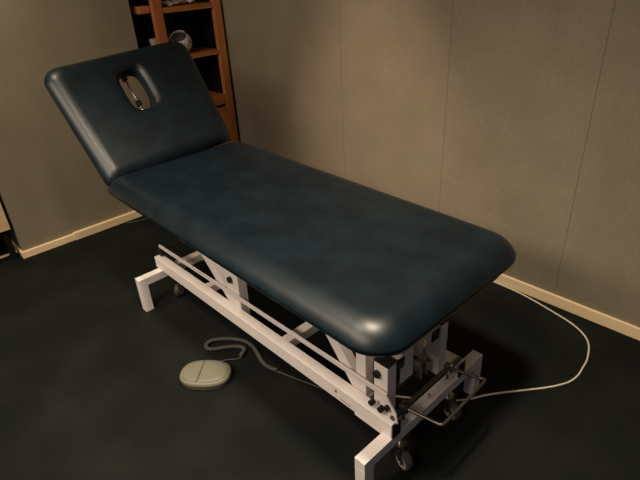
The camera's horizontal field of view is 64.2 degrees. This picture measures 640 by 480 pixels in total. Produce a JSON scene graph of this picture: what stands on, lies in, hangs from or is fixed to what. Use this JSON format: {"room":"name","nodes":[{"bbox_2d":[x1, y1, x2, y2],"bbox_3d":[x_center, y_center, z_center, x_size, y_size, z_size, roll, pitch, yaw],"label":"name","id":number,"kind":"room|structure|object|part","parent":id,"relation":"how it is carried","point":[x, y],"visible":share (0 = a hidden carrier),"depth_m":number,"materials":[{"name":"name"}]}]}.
{"room":"examination room","nodes":[
{"label":"examination room","id":0,"kind":"room"},
{"bbox_2d":[0,0,150,250],"bbox_3d":[-1.494,-1.264,2.627,0.940,2.650,0.210,-27,37,-36],"label":"wall","id":1,"kind":"structure","parent":0,"point":[51,189],"depth_m":2.79,"materials":[{"name":"beige paint"}]},
{"bbox_2d":[11,240,25,258],"bbox_3d":[-1.763,0.053,2.975,0.012,0.041,0.230,-27,37,-36],"label":"baseboard","id":2,"kind":"structure","parent":1,"relation":"attached to","point":[16,247],"depth_m":2.94,"materials":[{"name":"beige paint"}]},
{"bbox_2d":[23,210,141,257],"bbox_3d":[-1.345,-0.091,3.182,0.940,0.047,0.026,-27,37,-36],"label":"baseboard","id":3,"kind":"structure","parent":1,"relation":"attached to","point":[115,221],"depth_m":3.10,"materials":[{"name":"beige paint"}]},
{"bbox_2d":[128,0,150,105],"bbox_3d":[-2.733,-1.328,2.873,3.595,2.650,0.100,-27,37,-36],"label":"wall","id":4,"kind":"structure","parent":0,"point":[129,1],"depth_m":4.00,"materials":[{"name":"paint"}]},
{"bbox_2d":[0,216,639,479],"bbox_3d":[-0.904,0.667,1.873,3.595,0.050,5.200,-27,37,-36],"label":"floor","id":5,"kind":"structure","parent":0,"point":[91,387],"depth_m":1.91,"materials":[{"name":"black rubber"}]},
{"bbox_2d":[0,203,17,259],"bbox_3d":[-2.022,-0.210,2.632,0.560,0.860,0.294,-27,37,-36],"label":"storage cabinet","id":6,"kind":"object","parent":5,"relation":"on","point":[5,241],"visible":1,"depth_m":2.84,"materials":[{"name":"paint"}]},
{"bbox_3d":[-1.897,-0.044,3.009,0.030,0.192,0.030,-27,37,-36],"label":"leg","id":7,"kind":"part","parent":6,"relation":"part of","materials":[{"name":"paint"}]},
{"bbox_3d":[-1.752,0.023,2.872,0.030,0.192,0.030,-27,37,-36],"label":"leg","id":8,"kind":"part","parent":6,"relation":"part of","materials":[{"name":"paint"}]},
{"bbox_2d":[129,0,238,148],"bbox_3d":[-0.883,-1.093,3.315,0.532,1.620,0.250,-27,37,-36],"label":"wooden shelf","id":9,"kind":"object","parent":5,"relation":"on","point":[202,20],"visible":0.34,"depth_m":3.33,"materials":[{"name":"orange wood"}]},
{"bbox_3d":[-0.930,-0.997,3.147,0.060,1.620,0.035,-27,37,-36],"label":"post","id":10,"kind":"part","parent":9,"relation":"part of","materials":[{"name":"orange wood"}]},
{"bbox_2d":[149,37,168,45],"bbox_3d":[-0.969,-1.169,3.101,0.100,0.112,0.060,-27,37,-36],"label":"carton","id":11,"kind":"object","parent":9,"relation":"on","point":[152,41],"visible":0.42,"depth_m":3.05,"materials":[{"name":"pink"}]},
{"bbox_3d":[-0.942,-1.157,3.406,0.464,1.550,0.009,-27,37,-36],"label":"panel","id":12,"kind":"part","parent":9,"relation":"part of","materials":[{"name":"paint"}]},
{"bbox_2d":[161,0,194,5],"bbox_3d":[-0.898,-1.445,3.099,0.242,0.035,0.132,-27,37,-36],"label":"crumpled paper","id":13,"kind":"object","parent":9,"relation":"on","point":[168,2],"visible":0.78,"depth_m":3.08,"materials":[{"name":"white paper"}]},
{"bbox_2d":[169,30,191,49],"bbox_3d":[-0.869,-1.232,3.177,0.141,0.136,0.141,-27,37,-36],"label":"ceramic pot","id":14,"kind":"object","parent":9,"relation":"on","point":[180,36],"visible":0.74,"depth_m":3.14,"materials":[{"name":"white ceramic"}]},
{"bbox_3d":[-0.704,-1.206,3.469,0.006,1.550,0.205,-27,37,-36],"label":"panel","id":15,"kind":"part","parent":9,"relation":"part of","materials":[{"name":"paint"}]},
{"bbox_3d":[-0.825,-0.781,3.503,0.346,0.228,0.206,-27,37,-36],"label":"drawer","id":16,"kind":"part","parent":9,"relation":"part of","materials":[{"name":"orange wood"}]},
{"bbox_3d":[-0.636,-1.147,3.385,0.054,1.620,0.035,-27,37,-36],"label":"post","id":17,"kind":"part","parent":9,"relation":"part of","materials":[{"name":"orange wood"}]},
{"bbox_2d":[179,337,323,389],"bbox_3d":[-0.213,0.481,2.037,0.650,0.044,0.306,-1,29,5],"label":"switch","id":18,"kind":"object","parent":5,"relation":"on","point":[201,374],"visible":0.97,"depth_m":1.98,"materials":[{"name":"beige plastic"}]},
{"bbox_3d":[-0.325,0.473,2.087,0.159,0.018,0.360,-27,37,-36],"label":"coiled cord","id":19,"kind":"part","parent":18,"relation":"part of","materials":[{"name":"grey plastic"}]},
{"bbox_3d":[-0.038,0.544,1.941,0.299,0.005,0.021,10,32,23],"label":"cord","id":20,"kind":"part","parent":18,"relation":"part of","materials":[{"name":"grey plastic"}]},
{"bbox_2d":[44,41,515,479],"bbox_3d":[-0.255,-0.092,1.988,0.722,1.096,1.953,-27,37,-36],"label":"massage table","id":21,"kind":"object","parent":5,"relation":"on","point":[382,275],"visible":1,"depth_m":1.69,"materials":[{"name":"blue leather"}]},
{"bbox_3d":[-0.815,-0.587,2.381,0.348,0.398,0.009,22,38,38],"label":"head support rod","id":22,"kind":"part","parent":21,"relation":"part of","materials":[{"name":"metal"}]},
{"bbox_2d":[44,41,229,185],"bbox_3d":[-0.792,-0.600,2.320,0.708,0.476,0.421,-27,37,-36],"label":"cushion","id":23,"kind":"object","parent":21,"relation":"on","point":[183,119],"depth_m":2.24,"materials":[{"name":"leather"}]},
{"bbox_3d":[-0.818,0.268,2.391,0.039,0.134,0.039,-27,37,-36],"label":"leg","id":24,"kind":"part","parent":21,"relation":"part of","materials":[{"name":"white metal"}]},
{"bbox_3d":[-0.349,0.154,1.969,0.011,0.027,0.027,-27,37,-36],"label":"bolt knob","id":25,"kind":"part","parent":21,"relation":"part of","materials":[{"name":"black plastic"}]},
{"bbox_3d":[-0.329,0.196,2.014,0.040,0.220,0.100,-27,37,-36],"label":"upright post","id":26,"kind":"part","parent":21,"relation":"part of","materials":[{"name":"white metal"}]},
{"bbox_3d":[-0.271,0.324,1.956,0.039,0.056,1.428,-27,37,-36],"label":"rail","id":27,"kind":"part","parent":21,"relation":"part of","materials":[{"name":"white metal"}]},
{"bbox_2d":[108,141,515,356],"bbox_3d":[-0.129,-0.103,1.820,0.690,0.098,1.490,-27,37,-36],"label":"cushion","id":28,"kind":"object","parent":21,"relation":"on","point":[374,271],"depth_m":1.56,"materials":[{"name":"blue leather"}]},
{"bbox_3d":[0.134,0.343,1.535,0.036,0.355,0.040,-27,37,-36],"label":"strut post","id":29,"kind":"part","parent":21,"relation":"part of","materials":[{"name":"white metal"}]},
{"bbox_3d":[0.131,0.708,1.498,0.039,0.134,0.039,-27,37,-36],"label":"leg","id":30,"kind":"part","parent":21,"relation":"part of","materials":[{"name":"white metal"}]},
{"bbox_3d":[0.160,0.552,1.568,0.039,0.010,0.110,-27,37,-36],"label":"rail plate","id":31,"kind":"part","parent":21,"relation":"part of","materials":[{"name":"white metal"}]},
{"bbox_3d":[0.165,0.390,1.483,0.011,0.025,0.025,-27,37,-36],"label":"bolt knob","id":32,"kind":"part","parent":21,"relation":"part of","materials":[{"name":"black plastic"}]},
{"bbox_3d":[0.194,0.442,1.524,0.040,0.210,0.052,-27,37,-36],"label":"upright post","id":33,"kind":"part","parent":21,"relation":"part of","materials":[{"name":"white metal"}]},
{"bbox_3d":[0.081,0.280,1.635,0.038,0.072,0.442,-27,37,-36],"label":"lift arm","id":34,"kind":"part","parent":21,"relation":"part of"},
{"bbox_3d":[0.203,0.489,1.472,0.004,0.077,0.058,-27,37,-36],"label":"ear plate","id":35,"kind":"part","parent":21,"relation":"part of","materials":[{"name":"white metal"}]},
{"bbox_3d":[0.264,0.367,1.548,0.058,0.143,0.005,-27,37,-36],"label":"plate","id":36,"kind":"part","parent":21,"relation":"part of","materials":[{"name":"white metal"}]},
{"bbox_3d":[0.324,0.246,1.689,0.036,0.355,0.040,-27,37,-36],"label":"strut post","id":37,"kind":"part","parent":21,"relation":"part of","materials":[{"name":"white metal"}]},
{"bbox_3d":[0.208,0.215,1.738,0.038,0.072,0.442,-27,37,-36],"label":"lift arm","id":38,"kind":"part","parent":21,"relation":"part of"},
{"bbox_3d":[0.383,0.346,1.678,0.040,0.210,0.052,-27,37,-36],"label":"upright post","id":39,"kind":"part","parent":21,"relation":"part of","materials":[{"name":"white metal"}]},
{"bbox_3d":[-0.025,0.198,2.155,0.039,0.056,1.428,-27,37,-36],"label":"rail","id":40,"kind":"part","parent":21,"relation":"part of","materials":[{"name":"white metal"}]},
{"bbox_3d":[0.549,0.494,1.838,0.039,0.134,0.039,-27,37,-36],"label":"leg","id":41,"kind":"part","parent":21,"relation":"part of","materials":[{"name":"white metal"}]},
{"bbox_2d":[395,281,589,401],"bbox_3d":[0.735,0.441,2.043,0.576,0.007,0.946,17,35,32],"label":"power cord","id":42,"kind":"object","parent":5,"relation":"on","point":[571,323],"visible":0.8,"depth_m":1.89,"materials":[{"name":"beige plastic"}]},
{"bbox_2d":[220,0,639,326],"bbox_3d":[0.360,-1.192,2.300,0.100,2.650,5.200,-27,37,-36],"label":"wall","id":43,"kind":"structure","parent":0,"point":[517,120],"depth_m":2.24,"materials":[{"name":"beige paint"}]},
{"bbox_2d":[495,274,639,340],"bbox_3d":[0.489,0.010,2.799,0.014,0.054,4.900,-27,37,-36],"label":"baseboard","id":44,"kind":"structure","parent":43,"relation":"attached to","point":[605,320],"depth_m":2.22,"materials":[{"name":"beige paint"}]}
]}

